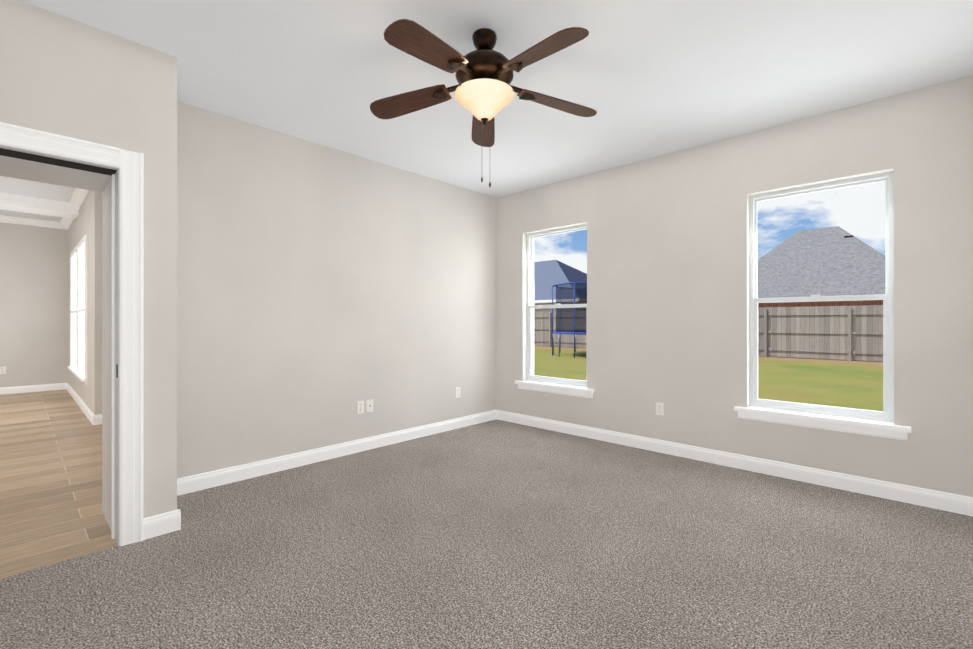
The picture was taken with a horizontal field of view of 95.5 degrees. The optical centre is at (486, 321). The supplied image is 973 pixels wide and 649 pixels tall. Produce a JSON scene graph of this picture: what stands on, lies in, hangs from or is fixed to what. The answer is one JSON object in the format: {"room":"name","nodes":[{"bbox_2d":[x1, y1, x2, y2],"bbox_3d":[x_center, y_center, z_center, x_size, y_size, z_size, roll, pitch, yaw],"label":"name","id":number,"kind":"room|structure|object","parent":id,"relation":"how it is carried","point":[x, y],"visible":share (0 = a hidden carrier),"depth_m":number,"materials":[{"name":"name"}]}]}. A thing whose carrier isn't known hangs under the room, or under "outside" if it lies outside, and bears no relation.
{"room":"empty bedroom","nodes":[
{"label":"empty bedroom","id":0,"kind":"room"},
{"bbox_2d":[0,222,67,387],"bbox_3d":[-9.725,-0.265,5.618,0.120,2.950,6.640,0,0,43],"label":"wall","id":1,"kind":"structure","parent":0,"point":[34,305],"depth_m":7.59,"materials":[{"name":"beige paint"}]},
{"bbox_2d":[0,367,5,373],"bbox_3d":[-8.023,0.811,7.330,0.009,0.116,0.072,0,0,43],"label":"outlet","id":2,"kind":"object","parent":1,"relation":"attached to","point":[2,370],"visible":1,"depth_m":7.33,"materials":[{"name":"white plastic"}]},
{"bbox_2d":[0,215,59,394],"bbox_3d":[-9.696,-0.265,5.488,0.100,2.950,6.550,0,0,43],"label":"trim","id":3,"kind":"structure","parent":1,"relation":"attached to","point":[5,219],"depth_m":7.54,"materials":[{"name":"white wood"}]},
{"bbox_2d":[0,192,67,217],"bbox_3d":[-8.422,-1.661,4.289,0.400,0.160,6.550,0,0,43],"label":"trim","id":4,"kind":"structure","parent":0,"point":[67,212],"depth_m":6.25,"materials":[{"name":"white"}]},
{"bbox_2d":[0,389,117,578],"bbox_3d":[-6.331,1.239,3.450,7.793,0.060,8.200,0,0,43],"label":"floor","id":5,"kind":"structure","parent":0,"point":[51,512],"depth_m":3.29,"materials":[{"name":"beige wood"}]},
{"bbox_2d":[68,190,102,414],"bbox_3d":[-5.990,-0.264,6.578,4.000,2.950,0.120,0,0,43],"label":"wall","id":6,"kind":"structure","parent":0,"point":[89,220],"depth_m":5.31,"materials":[{"name":"beige paint"}]},
{"bbox_2d":[60,218,67,390],"bbox_3d":[-6.899,-0.264,7.283,1.470,2.950,0.100,0,0,43],"label":"trim","id":7,"kind":"structure","parent":6,"relation":"attached to","point":[64,222],"depth_m":7.81,"materials":[{"name":"white wood"}]},
{"bbox_2d":[68,235,86,384],"bbox_3d":[-6.030,-0.149,6.499,2.370,1.940,0.050,0,0,43],"label":"living room window","id":8,"kind":"structure","parent":6,"relation":"in","point":[77,367],"depth_m":6.39,"materials":[{"name":"white glass"}]},
{"bbox_2d":[68,188,95,424],"bbox_3d":[-5.328,-0.265,5.804,2.006,2.950,0.100,0,0,43],"label":"trim","id":9,"kind":"structure","parent":6,"relation":"attached to","point":[78,196],"depth_m":6.19,"materials":[{"name":"white wood"}]},
{"bbox_2d":[96,414,101,424],"bbox_3d":[-3.998,-0.265,5.767,0.018,2.950,1.630,0,0,43],"label":"trim","id":10,"kind":"structure","parent":6,"relation":"attached to","point":[98,417],"depth_m":5.18,"materials":[{"name":"white wood"}]},
{"bbox_2d":[0,0,176,517],"bbox_3d":[-2.635,-0.162,2.130,0.625,2.740,1.785,0,0,43],"label":"wall","id":11,"kind":"structure","parent":0,"point":[64,76],"depth_m":2.43,"materials":[{"name":"beige paint"}]},
{"bbox_2d":[0,122,143,546],"bbox_3d":[-2.482,0.142,2.292,0.673,2.132,1.022,0,0,43],"label":"door frame","id":12,"kind":"structure","parent":11,"relation":"attached to","point":[115,175],"depth_m":2.41,"materials":[{"name":"white wood"}]},
{"bbox_2d":[159,509,180,531],"bbox_3d":[-1.993,1.151,2.762,0.591,0.115,0.016,0,0,43],"label":"baseboard","id":13,"kind":"structure","parent":11,"relation":"attached to","point":[173,518],"depth_m":2.54,"materials":[{"name":"white wood"}]},
{"bbox_2d":[177,101,495,478],"bbox_3d":[-1.102,-0.161,4.272,0.120,2.740,3.435,0,0,43],"label":"wall","id":14,"kind":"structure","parent":0,"point":[322,290],"depth_m":3.79,"materials":[{"name":"beige paint"}]},
{"bbox_2d":[177,410,494,495],"bbox_3d":[-1.060,1.152,4.217,0.016,0.115,3.415,0,0,43],"label":"baseboard","id":15,"kind":"structure","parent":14,"relation":"attached to","point":[202,481],"depth_m":3.77,"materials":[{"name":"white wood"}]},
{"bbox_2d":[357,401,363,413],"bbox_3d":[-1.169,0.799,4.106,0.009,0.116,0.072,0,0,43],"label":"electrical outlet","id":16,"kind":"object","parent":14,"relation":"attached to","point":[360,407],"visible":1,"depth_m":4.10,"materials":[{"name":"white plastic"}]},
{"bbox_2d":[366,399,372,412],"bbox_3d":[-1.100,0.799,4.175,0.014,0.116,0.072,0,0,43],"label":"electrical outlet","id":17,"kind":"object","parent":14,"relation":"attached to","point":[369,405],"visible":1,"depth_m":4.17,"materials":[{"name":"white plastic"}]},
{"bbox_2d":[455,387,459,397],"bbox_3d":[-0.323,0.805,5.004,0.009,0.116,0.072,0,0,43],"label":"electrical outlet","id":18,"kind":"object","parent":14,"relation":"attached to","point":[457,392],"visible":1,"depth_m":4.99,"materials":[{"name":"white plastic"}]},
{"bbox_2d":[0,419,972,648],"bbox_3d":[-0.133,1.238,2.283,4.016,0.060,5.000,0,0,43],"label":"floor carpet","id":19,"kind":"object","parent":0,"point":[496,534],"visible":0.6,"depth_m":2.20,"materials":[{"name":"grey carpet"}]},
{"bbox_2d":[0,0,972,221],"bbox_3d":[-4.397,-1.697,2.936,11.556,0.330,10.340,0,0,43],"label":"ceiling","id":20,"kind":"structure","parent":0,"point":[646,79],"depth_m":2.68,"materials":[{"name":"white paint"}]},
{"bbox_2d":[370,19,596,186],"bbox_3d":[-0.011,-1.151,2.334,1.293,0.763,1.291,0,0,43],"label":"ceiling fan","id":21,"kind":"object","parent":20,"relation":"hanging from","point":[484,89],"visible":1,"depth_m":2.28,"materials":[{"name":"brown wood"}]},
{"bbox_2d":[496,75,972,496],"bbox_3d":[1.693,-0.161,4.150,4.356,2.740,0.220,0,0,43],"label":"wall","id":22,"kind":"structure","parent":0,"point":[668,280],"depth_m":3.67,"materials":[{"name":"beige paint"}]},
{"bbox_2d":[515,380,593,397],"bbox_3d":[0.748,0.749,4.910,1.023,0.096,0.127,0,0,43],"label":"window sill","id":23,"kind":"structure","parent":22,"relation":"attached to","point":[577,391],"depth_m":4.84,"materials":[{"name":"white wood"}]},
{"bbox_2d":[527,224,586,386],"bbox_3d":[0.814,-0.165,4.981,0.853,1.740,0.075,0,0,43],"label":"window","id":24,"kind":"structure","parent":22,"relation":"in","point":[552,379],"depth_m":5.17,"materials":[{"name":"white plastic"}]},
{"bbox_2d":[656,402,663,415],"bbox_3d":[1.598,0.809,4.081,0.072,0.116,0.009,0,0,43],"label":"electrical outlet","id":25,"kind":"object","parent":22,"relation":"attached to","point":[659,408],"visible":1,"depth_m":4.08,"materials":[{"name":"white plastic"}]},
{"bbox_2d":[495,410,970,515],"bbox_3d":[1.566,1.151,4.106,3.990,0.115,0.016,0,0,43],"label":"baseboard","id":26,"kind":"structure","parent":22,"relation":"attached to","point":[955,503],"depth_m":3.47,"materials":[{"name":"white wood"}]},
{"bbox_2d":[749,171,893,422],"bbox_3d":[2.516,-0.167,3.378,0.878,1.740,0.075,0,0,43],"label":"window","id":27,"kind":"structure","parent":22,"relation":"in","point":[886,414],"depth_m":3.27,"materials":[{"name":"white plastic"}]},
{"bbox_2d":[734,406,910,439],"bbox_3d":[2.450,0.748,3.306,1.048,0.096,0.127,0,0,43],"label":"window sill","id":28,"kind":"structure","parent":22,"relation":"attached to","point":[855,425],"depth_m":3.23,"materials":[{"name":"white wood"}]},
{"bbox_2d":[971,497,972,515],"bbox_3d":[1.323,1.149,0.912,0.016,0.115,5.000,0,0,43],"label":"baseboard","id":29,"kind":"structure","parent":22,"relation":"attached to","point":[971,497],"depth_m":2.74,"materials":[{"name":"white wood"}]},
{"label":"outside","id":30,"kind":"structure","parent":0,"visible":0},
{"bbox_2d":[534,345,882,410],"bbox_3d":[25.906,1.450,32.858,120.000,0.200,74.780,0,0,43],"label":"lawn","id":31,"kind":"structure","parent":30,"point":[835,374],"depth_m":10.68,"materials":[{"name":"green plant"}]},
{"bbox_2d":[534,260,586,311],"bbox_3d":[1.708,-1.539,34.880,18.900,5.780,9.920,0,0,43],"label":"house","id":32,"kind":"structure","parent":31,"relation":"on","point":[542,282],"depth_m":29.06,"materials":[{"name":"brick"}]},
{"bbox_2d":[552,281,586,357],"bbox_3d":[4.462,-0.054,17.326,3.804,2.790,3.804,0,0,43],"label":"trampoline","id":33,"kind":"object","parent":31,"relation":"on","point":[565,319],"depth_m":16.28,"materials":[{"name":"blue metal"}]},
{"bbox_2d":[534,305,882,361],"bbox_3d":[10.517,0.408,16.520,90.000,1.860,0.110,0,0,43],"label":"fence","id":34,"kind":"object","parent":31,"relation":"on","point":[839,320],"depth_m":15.61,"materials":[{"name":"brown wood"}]},
{"bbox_2d":[757,226,884,307],"bbox_3d":[24.537,-2.761,32.749,12.400,8.220,11.920,0,0,43],"label":"house","id":35,"kind":"structure","parent":31,"relation":"on","point":[809,272],"depth_m":29.72,"materials":[{"name":"brick"}]}
]}

